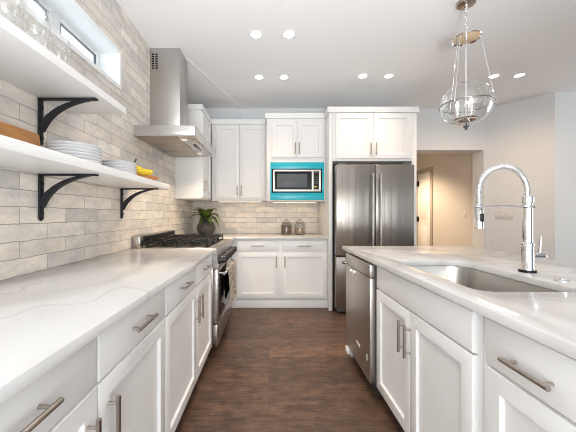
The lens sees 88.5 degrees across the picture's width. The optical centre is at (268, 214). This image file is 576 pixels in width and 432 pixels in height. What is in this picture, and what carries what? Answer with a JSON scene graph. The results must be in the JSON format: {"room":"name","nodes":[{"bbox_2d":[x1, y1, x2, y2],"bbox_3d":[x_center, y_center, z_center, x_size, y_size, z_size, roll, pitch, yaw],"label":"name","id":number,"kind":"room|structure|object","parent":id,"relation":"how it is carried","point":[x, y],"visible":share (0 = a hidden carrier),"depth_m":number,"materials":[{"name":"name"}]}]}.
{"room":"kitchen","nodes":[
{"label":"kitchen","id":0,"kind":"room"},
{"bbox_2d":[0,0,192,280],"bbox_3d":[-1.234,-0.197,0.730,0.200,2.783,7.860,0,0,0],"label":"wall","id":1,"kind":"structure","parent":0,"point":[82,221],"depth_m":1.84,"materials":[{"name":"brick"}]},
{"bbox_2d":[0,14,125,113],"bbox_3d":[-0.976,-0.593,0.970,0.315,0.038,1.440,0,0,0],"label":"floating shelf","id":2,"kind":"object","parent":1,"relation":"attached to","point":[26,64],"visible":1,"depth_m":1.23,"materials":[{"name":"white paint"}]},
{"bbox_2d":[21,4,50,43],"bbox_3d":[-0.930,-0.721,1.180,0.094,0.216,0.094,0,0,0],"label":"wine glass","id":3,"kind":"object","parent":2,"relation":"on","point":[24,4],"visible":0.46,"depth_m":1.19,"materials":[{"name":"clear glass"}]},
{"bbox_2d":[25,17,52,51],"bbox_3d":[-0.985,-0.721,1.265,0.094,0.216,0.094,0,0,0],"label":"wine glass","id":4,"kind":"object","parent":2,"relation":"on","point":[28,17],"visible":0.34,"depth_m":1.28,"materials":[{"name":"clear glass"}]},
{"bbox_2d":[38,98,98,145],"bbox_3d":[-0.996,-0.457,1.457,0.294,0.232,0.028,0,0,0],"label":"shelf bracket","id":5,"kind":"object","parent":1,"relation":"attached to","point":[44,122],"visible":0.93,"depth_m":1.45,"materials":[{"name":"black metal"}]},
{"bbox_2d":[38,174,98,220],"bbox_3d":[-0.996,-0.084,1.459,0.294,0.232,0.028,0,0,0],"label":"shelf bracket","id":6,"kind":"object","parent":1,"relation":"attached to","point":[43,198],"visible":1,"depth_m":1.45,"materials":[{"name":"black metal"}]},
{"bbox_2d":[16,0,121,90],"bbox_3d":[-1.218,-1.090,1.785,0.192,0.294,0.922,0,0,0],"label":"window","id":7,"kind":"structure","parent":1,"relation":"in","point":[67,16],"depth_m":1.89,"materials":[{"name":"white paint"}]},
{"bbox_2d":[0,135,168,189],"bbox_3d":[-0.971,-0.221,1.320,0.325,0.041,2.140,0,0,0],"label":"floating shelf","id":8,"kind":"object","parent":1,"relation":"attached to","point":[15,154],"visible":0.8,"depth_m":1.26,"materials":[{"name":"white paint"}]},
{"bbox_2d":[0,121,40,145],"bbox_3d":[-1.111,-0.315,1.318,0.039,0.147,0.224,0,0,0],"label":"wooden board","id":9,"kind":"object","parent":8,"relation":"on","point":[8,130],"visible":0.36,"depth_m":1.31,"materials":[{"name":"orange wood"}]},
{"bbox_2d":[138,175,158,180],"bbox_3d":[-0.915,-0.259,2.165,0.200,0.033,0.200,0,0,0],"label":"wooden bowl","id":10,"kind":"object","parent":8,"relation":"on","point":[155,178],"visible":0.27,"depth_m":2.11,"materials":[{"name":"orange wood"}]},
{"bbox_2d":[134,159,152,175],"bbox_3d":[-0.899,-0.337,2.131,0.142,0.120,0.171,0,0,0],"label":"banana bunch","id":11,"kind":"object","parent":10,"relation":"in","point":[140,171],"visible":0.77,"depth_m":2.06,"materials":[{"name":"yellow food"}]},
{"bbox_3d":[-0.962,-0.252,1.462,0.236,0.019,0.236,0,0,0],"label":"dinner plate","id":12,"kind":"object","parent":8,"relation":"on","visible":0},
{"bbox_2d":[68,154,101,161],"bbox_3d":[-0.963,-0.267,1.461,0.236,0.020,0.236,0,0,0],"label":"dinner plate","id":13,"kind":"object","parent":12,"relation":"on","point":[78,156],"visible":0.12,"depth_m":1.41,"materials":[{"name":"white ceramic"}]},
{"bbox_2d":[54,150,101,158],"bbox_3d":[-0.961,-0.282,1.460,0.236,0.020,0.236,0,0,0],"label":"dinner plate","id":14,"kind":"object","parent":13,"relation":"on","point":[61,151],"visible":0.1,"depth_m":1.38,"materials":[{"name":"white ceramic"}]},
{"bbox_2d":[47,147,101,155],"bbox_3d":[-0.962,-0.297,1.462,0.236,0.020,0.236,0,0,0],"label":"dinner plate","id":15,"kind":"object","parent":14,"relation":"on","point":[51,148],"visible":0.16,"depth_m":1.37,"materials":[{"name":"white ceramic"}]},
{"bbox_2d":[45,144,101,153],"bbox_3d":[-0.964,-0.313,1.462,0.236,0.020,0.236,0,0,0],"label":"dinner plate","id":16,"kind":"object","parent":15,"relation":"on","point":[48,145],"visible":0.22,"depth_m":1.38,"materials":[{"name":"white ceramic"}]},
{"bbox_2d":[45,141,101,150],"bbox_3d":[-0.964,-0.328,1.462,0.236,0.020,0.236,0,0,0],"label":"dinner plate","id":17,"kind":"object","parent":16,"relation":"on","point":[47,142],"visible":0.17,"depth_m":1.38,"materials":[{"name":"white ceramic"}]},
{"bbox_3d":[-0.945,-0.252,1.840,0.224,0.019,0.224,0,0,0],"label":"salad plate","id":18,"kind":"object","parent":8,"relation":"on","visible":0},
{"bbox_2d":[111,167,136,171],"bbox_3d":[-0.945,-0.267,1.840,0.224,0.020,0.224,0,0,0],"label":"salad plate","id":19,"kind":"object","parent":18,"relation":"on","point":[121,169],"visible":0.12,"depth_m":1.78,"materials":[{"name":"white ceramic"}]},
{"bbox_2d":[104,165,136,169],"bbox_3d":[-0.945,-0.282,1.840,0.224,0.020,0.224,0,0,0],"label":"salad plate","id":20,"kind":"object","parent":19,"relation":"on","point":[115,166],"visible":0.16,"depth_m":1.76,"materials":[{"name":"white ceramic"}]},
{"bbox_2d":[100,162,136,167],"bbox_3d":[-0.945,-0.297,1.840,0.224,0.020,0.224,0,0,0],"label":"salad plate","id":21,"kind":"object","parent":20,"relation":"on","point":[103,163],"visible":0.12,"depth_m":1.75,"materials":[{"name":"white ceramic"}]},
{"bbox_2d":[102,160,136,164],"bbox_3d":[-0.945,-0.313,1.840,0.224,0.020,0.224,0,0,0],"label":"salad plate","id":22,"kind":"object","parent":21,"relation":"on","point":[118,161],"visible":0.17,"depth_m":1.76,"materials":[{"name":"white ceramic"}]},
{"bbox_2d":[120,188,158,218],"bbox_3d":[-0.996,-0.084,2.262,0.294,0.232,0.028,0,0,0],"label":"shelf bracket","id":23,"kind":"object","parent":1,"relation":"attached to","point":[123,205],"visible":1,"depth_m":2.25,"materials":[{"name":"black metal"}]},
{"bbox_2d":[134,48,214,156],"bbox_3d":[-0.876,-1.123,2.925,0.513,0.928,0.914,0,0,0],"label":"range hood","id":24,"kind":"object","parent":1,"relation":"attached to","point":[168,131],"visible":1,"depth_m":2.81,"materials":[{"name":"silver metal"}]},
{"bbox_2d":[175,104,210,200],"bbox_3d":[-0.948,-0.760,3.817,0.369,1.134,0.555,0,0,0],"label":"upper cabinet","id":25,"kind":"object","parent":1,"relation":"attached to","point":[192,174],"visible":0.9,"depth_m":3.56,"materials":[{"name":"white paint"}]},
{"bbox_2d":[175,306,404,431],"bbox_3d":[2.300,1.255,2.900,7.800,0.120,12.600,0,0,0],"label":"floor","id":26,"kind":"structure","parent":0,"point":[269,369],"depth_m":2.11,"materials":[{"name":"brown wood"}]},
{"bbox_2d":[0,289,164,431],"bbox_3d":[-0.782,0.753,0.804,0.700,0.883,1.068,0,0,0],"label":"base cabinet","id":27,"kind":"object","parent":26,"relation":"on","point":[115,382],"visible":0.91,"depth_m":0.85,"materials":[{"name":"white paint"}]},
{"bbox_2d":[0,249,215,404],"bbox_3d":[-0.784,0.295,1.339,0.696,0.031,2.178,0,0,0],"label":"countertop","id":28,"kind":"structure","parent":27,"relation":"on","point":[46,316],"depth_m":0.95,"materials":[{"name":"white stone"}]},
{"bbox_2d":[132,230,236,356],"bbox_3d":[-0.743,0.685,2.889,0.771,1.020,0.914,0,0,0],"label":"gas range","id":29,"kind":"object","parent":26,"relation":"on","point":[221,307],"visible":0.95,"depth_m":2.58,"materials":[{"name":"silver metal"}]},
{"bbox_2d":[141,239,230,253],"bbox_3d":[-0.745,0.300,2.889,0.630,0.053,0.914,0,0,0],"label":"cooktop","id":30,"kind":"object","parent":29,"relation":"in","point":[220,245],"depth_m":2.58,"materials":[{"name":"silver metal"}]},
{"bbox_2d":[225,260,236,307],"bbox_3d":[-0.361,0.662,2.870,0.061,0.368,0.540,0,0,0],"label":"dish towel","id":31,"kind":"object","parent":29,"relation":"hanging from","point":[230,276],"visible":1,"depth_m":2.80,"materials":[{"name":"fabric"}]},
{"bbox_2d":[163,255,211,431],"bbox_3d":[-0.782,0.753,1.884,0.700,0.883,1.084,0,0,0],"label":"base cabinet","id":32,"kind":"object","parent":26,"relation":"on","point":[188,300],"visible":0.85,"depth_m":1.70,"materials":[{"name":"white paint"}]},
{"bbox_2d":[232,239,326,307],"bbox_3d":[0.127,0.753,4.058,1.228,0.883,0.700,0,0,0],"label":"base cabinet","id":33,"kind":"object","parent":26,"relation":"on","point":[270,273],"visible":0.87,"depth_m":3.76,"materials":[{"name":"white paint"}]},
{"bbox_2d":[192,233,327,240],"bbox_3d":[-0.196,0.295,3.881,1.873,0.031,1.057,0,0,0],"label":"countertop","id":34,"kind":"structure","parent":33,"relation":"on","point":[232,236],"depth_m":3.75,"materials":[{"name":"white stone"}]},
{"bbox_2d":[190,208,219,233],"bbox_3d":[-0.879,0.092,4.097,0.418,0.376,0.330,0,0,0],"label":"potted plant","id":35,"kind":"object","parent":34,"relation":"on","point":[205,225],"visible":0.94,"depth_m":4.04,"materials":[{"name":"green plant"}]},
{"bbox_2d":[281,225,290,234],"bbox_3d":[0.247,0.167,4.190,0.152,0.226,0.152,0,0,0],"label":"glass jar","id":36,"kind":"object","parent":34,"relation":"on","point":[285,229],"visible":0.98,"depth_m":4.13,"materials":[{"name":"clear glass"}]},
{"bbox_2d":[345,253,382,396],"bbox_3d":[0.936,0.759,2.181,0.618,0.872,0.588,0,0,0],"label":"dishwasher","id":37,"kind":"object","parent":26,"relation":"on","point":[361,275],"visible":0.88,"depth_m":2.04,"materials":[{"name":"grey metal"}]},
{"bbox_2d":[319,107,418,310],"bbox_3d":[1.284,-0.066,4.006,1.127,2.522,0.825,0,0,0],"label":"tall cabinet","id":38,"kind":"object","parent":26,"relation":"on","point":[353,135],"visible":0.68,"depth_m":3.64,"materials":[{"name":"white paint"}]},
{"bbox_2d":[332,163,413,312],"bbox_3d":[1.268,0.287,3.866,0.937,1.815,0.828,0,0,0],"label":"refrigerator","id":39,"kind":"object","parent":26,"relation":"on","point":[373,205],"visible":0.61,"depth_m":3.52,"materials":[{"name":"grey metal"}]},
{"bbox_2d":[377,266,483,431],"bbox_3d":[0.971,0.753,1.423,0.657,0.883,0.915,0,0,0],"label":"base cabinet","id":40,"kind":"object","parent":26,"relation":"on","point":[430,346],"visible":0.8,"depth_m":1.27,"materials":[{"name":"white paint"}]},
{"bbox_2d":[484,317,575,431],"bbox_3d":[0.971,0.753,0.762,0.657,0.883,0.400,0,0,0],"label":"base cabinet","id":41,"kind":"object","parent":26,"relation":"on","point":[530,385],"visible":0.88,"depth_m":0.78,"materials":[{"name":"white paint"}]},
{"bbox_2d":[342,246,575,359],"bbox_3d":[1.212,0.295,1.585,1.116,0.031,2.090,0,0,0],"label":"countertop","id":42,"kind":"structure","parent":41,"relation":"on","point":[547,318],"depth_m":1.20,"materials":[{"name":"white stone"}]},
{"bbox_2d":[411,266,557,291],"bbox_3d":[0.967,0.407,1.427,0.437,0.188,0.755,0,0,0],"label":"sink","id":43,"kind":"object","parent":42,"relation":"in","point":[468,277],"visible":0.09,"depth_m":1.62,"materials":[{"name":"grey metal"}]},
{"bbox_2d":[472,164,546,272],"bbox_3d":[1.168,0.017,1.436,0.344,0.527,0.072,0,0,0],"label":"faucet","id":44,"kind":"object","parent":42,"relation":"on","point":[528,256],"visible":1,"depth_m":1.42,"materials":[{"name":"silver metal"}]},
{"bbox_2d":[553,278,570,281],"bbox_3d":[1.233,0.275,1.242,0.052,0.011,0.052,0,0,0],"label":"button","id":45,"kind":"object","parent":42,"relation":"on","point":[555,279],"visible":1,"depth_m":1.23,"materials":[{"name":"silver metal"}]},
{"bbox_2d":[193,109,486,248],"bbox_3d":[1.003,-0.197,4.535,4.674,2.783,0.249,0,0,0],"label":"wall","id":46,"kind":"structure","parent":0,"point":[434,134],"depth_m":4.42,"materials":[{"name":"white paint"}]},
{"bbox_2d":[185,57,242,118],"bbox_3d":[-0.619,-1.447,3.700,0.011,0.284,1.506,0,0,17],"label":"trim","id":47,"kind":"structure","parent":46,"relation":"attached to","point":[185,57],"depth_m":3.56,"materials":[{"name":"white paint"}]},
{"bbox_2d":[211,119,266,201],"bbox_3d":[-0.416,-0.760,4.241,0.768,1.134,0.355,0,0,0],"label":"upper cabinet","id":48,"kind":"object","parent":46,"relation":"attached to","point":[239,163],"visible":0.99,"depth_m":4.11,"materials":[{"name":"white paint"}]},
{"bbox_2d":[218,201,261,201],"bbox_3d":[-0.410,-0.185,4.200,0.620,0.014,0.036,0,0,0],"label":"light","id":49,"kind":"object","parent":48,"relation":"attached to","point":[218,201],"visible":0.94,"depth_m":4.18,"materials":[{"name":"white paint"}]},
{"bbox_2d":[265,113,324,202],"bbox_3d":[0.345,-0.753,4.116,0.792,1.148,0.605,0,0,0],"label":"upper cabinet","id":50,"kind":"object","parent":46,"relation":"attached to","point":[291,137],"visible":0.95,"depth_m":3.86,"materials":[{"name":"white paint"}]},
{"bbox_2d":[273,202,315,202],"bbox_3d":[0.355,-0.171,4.150,0.610,0.014,0.036,0,0,0],"label":"light","id":51,"kind":"object","parent":50,"relation":"attached to","point":[273,202],"visible":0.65,"depth_m":4.13,"materials":[{"name":"white paint"}]},
{"bbox_2d":[270,162,323,199],"bbox_3d":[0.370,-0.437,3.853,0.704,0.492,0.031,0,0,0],"label":"microwave","id":52,"kind":"object","parent":50,"relation":"in","point":[288,180],"visible":1,"depth_m":3.85,"materials":[{"name":"teal"}]},
{"bbox_2d":[116,0,575,108],"bbox_3d":[2.300,-1.648,0.660,7.800,0.120,8.120,0,0,0],"label":"ceiling","id":53,"kind":"structure","parent":0,"point":[335,42],"depth_m":2.82,"materials":[{"name":"white paint"}]},
{"bbox_2d":[249,30,262,38],"bbox_3d":[-0.115,-1.584,2.600,0.124,0.006,0.124,0,0,0],"label":"recessed light","id":54,"kind":"object","parent":53,"relation":"in","point":[255,34],"visible":1,"depth_m":2.60,"materials":[{"name":"white paint"}]},
{"bbox_2d":[254,75,263,79],"bbox_3d":[-0.115,-1.584,3.407,0.124,0.006,0.124,0,0,0],"label":"recessed light","id":55,"kind":"object","parent":53,"relation":"in","point":[258,77],"visible":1,"depth_m":3.41,"materials":[{"name":"white"}]},
{"bbox_2d":[279,75,288,79],"bbox_3d":[0.173,-1.584,3.407,0.124,0.006,0.124,0,0,0],"label":"recessed light","id":56,"kind":"object","parent":53,"relation":"in","point":[282,77],"visible":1,"depth_m":3.41,"materials":[{"name":"white"}]},
{"bbox_2d":[282,30,295,38],"bbox_3d":[0.176,-1.584,2.600,0.124,0.006,0.124,0,0,0],"label":"recessed light","id":57,"kind":"object","parent":53,"relation":"in","point":[288,34],"visible":1,"depth_m":2.60,"materials":[{"name":"white"}]},
{"bbox_2d":[357,73,367,78],"bbox_3d":[1.074,-1.584,3.380,0.124,0.006,0.124,0,0,0],"label":"recessed light","id":58,"kind":"object","parent":53,"relation":"in","point":[364,75],"visible":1,"depth_m":3.38,"materials":[{"name":"white"}]},
{"bbox_2d":[383,73,393,78],"bbox_3d":[1.370,-1.584,3.380,0.124,0.006,0.124,0,0,0],"label":"recessed light","id":59,"kind":"object","parent":53,"relation":"in","point":[390,75],"visible":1,"depth_m":3.38,"materials":[{"name":"white"}]},
{"bbox_2d":[438,0,496,129],"bbox_3d":[1.470,-1.108,2.203,0.360,0.958,0.366,0,0,0],"label":"pendant light","id":60,"kind":"object","parent":53,"relation":"hanging from","point":[465,38],"visible":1,"depth_m":2.19,"materials":[{"name":"silver metal"}]},
{"bbox_2d":[455,101,458,114],"bbox_3d":[1.421,-0.802,2.228,0.028,0.115,0.028,0,0,0],"label":"candle","id":61,"kind":"object","parent":60,"relation":"on","point":[457,104],"depth_m":2.22,"materials":[{"name":"white wax"}]},
{"bbox_2d":[453,110,479,122],"bbox_3d":[1.470,-0.725,2.200,0.172,0.048,0.172,0,0,0],"label":"tray","id":62,"kind":"object","parent":60,"relation":"on","point":[470,117],"depth_m":2.20,"materials":[{"name":"metal"}]},
{"bbox_2d":[469,97,473,110],"bbox_3d":[1.470,-0.802,2.144,0.028,0.115,0.028,0,0,0],"label":"candle","id":63,"kind":"object","parent":60,"relation":"on","point":[471,101],"depth_m":2.14,"materials":[{"name":"white wax"}]},
{"bbox_2d":[487,73,500,78],"bbox_3d":[2.575,-1.584,3.380,0.124,0.006,0.124,0,0,0],"label":"recessed light","id":64,"kind":"object","parent":53,"relation":"in","point":[496,74],"visible":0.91,"depth_m":3.37,"materials":[{"name":"white"}]},
{"bbox_2d":[512,73,525,77],"bbox_3d":[2.850,-1.584,3.360,0.124,0.006,0.124,0,0,0],"label":"recessed light","id":65,"kind":"object","parent":53,"relation":"in","point":[518,75],"visible":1,"depth_m":3.36,"materials":[{"name":"white"}]},
{"bbox_2d":[417,153,472,246],"bbox_3d":[3.360,-0.130,6.780,0.120,2.650,4.240,0,0,0],"label":"wall","id":66,"kind":"structure","parent":0,"point":[452,172],"depth_m":5.33,"materials":[{"name":"beige paint"}]},
{"bbox_2d":[417,172,429,245],"bbox_3d":[3.284,0.152,6.287,0.029,2.066,0.526,0,0,0],"label":"door","id":67,"kind":"structure","parent":66,"relation":"in","point":[423,183],"depth_m":6.27,"materials":[{"name":"white paint"}]},
{"bbox_2d":[417,166,432,245],"bbox_3d":[3.291,0.113,6.270,0.018,2.165,0.670,0,0,0],"label":"trim","id":68,"kind":"structure","parent":66,"relation":"attached to","point":[428,169],"depth_m":6.00,"materials":[{"name":"beige paint"}]},
{"bbox_2d":[487,92,554,259],"bbox_3d":[3.550,-0.197,4.178,0.189,2.783,0.762,0,0,-36],"label":"wall","id":69,"kind":"structure","parent":0,"point":[520,134],"depth_m":4.11,"materials":[{"name":"white paint"}]},
{"bbox_2d":[495,211,512,218],"bbox_3d":[3.382,0.007,4.247,0.009,0.103,0.199,0,0,-36],"label":"switch plate","id":70,"kind":"object","parent":69,"relation":"attached to","point":[498,214],"visible":1,"depth_m":4.24,"materials":[{"name":"white plastic"}]},
{"bbox_2d":[555,92,575,262],"bbox_3d":[4.850,-0.197,3.908,2.300,2.783,0.185,0,0,0],"label":"wall","id":71,"kind":"structure","parent":0,"point":[565,102],"depth_m":3.81,"materials":[{"name":"white paint"}]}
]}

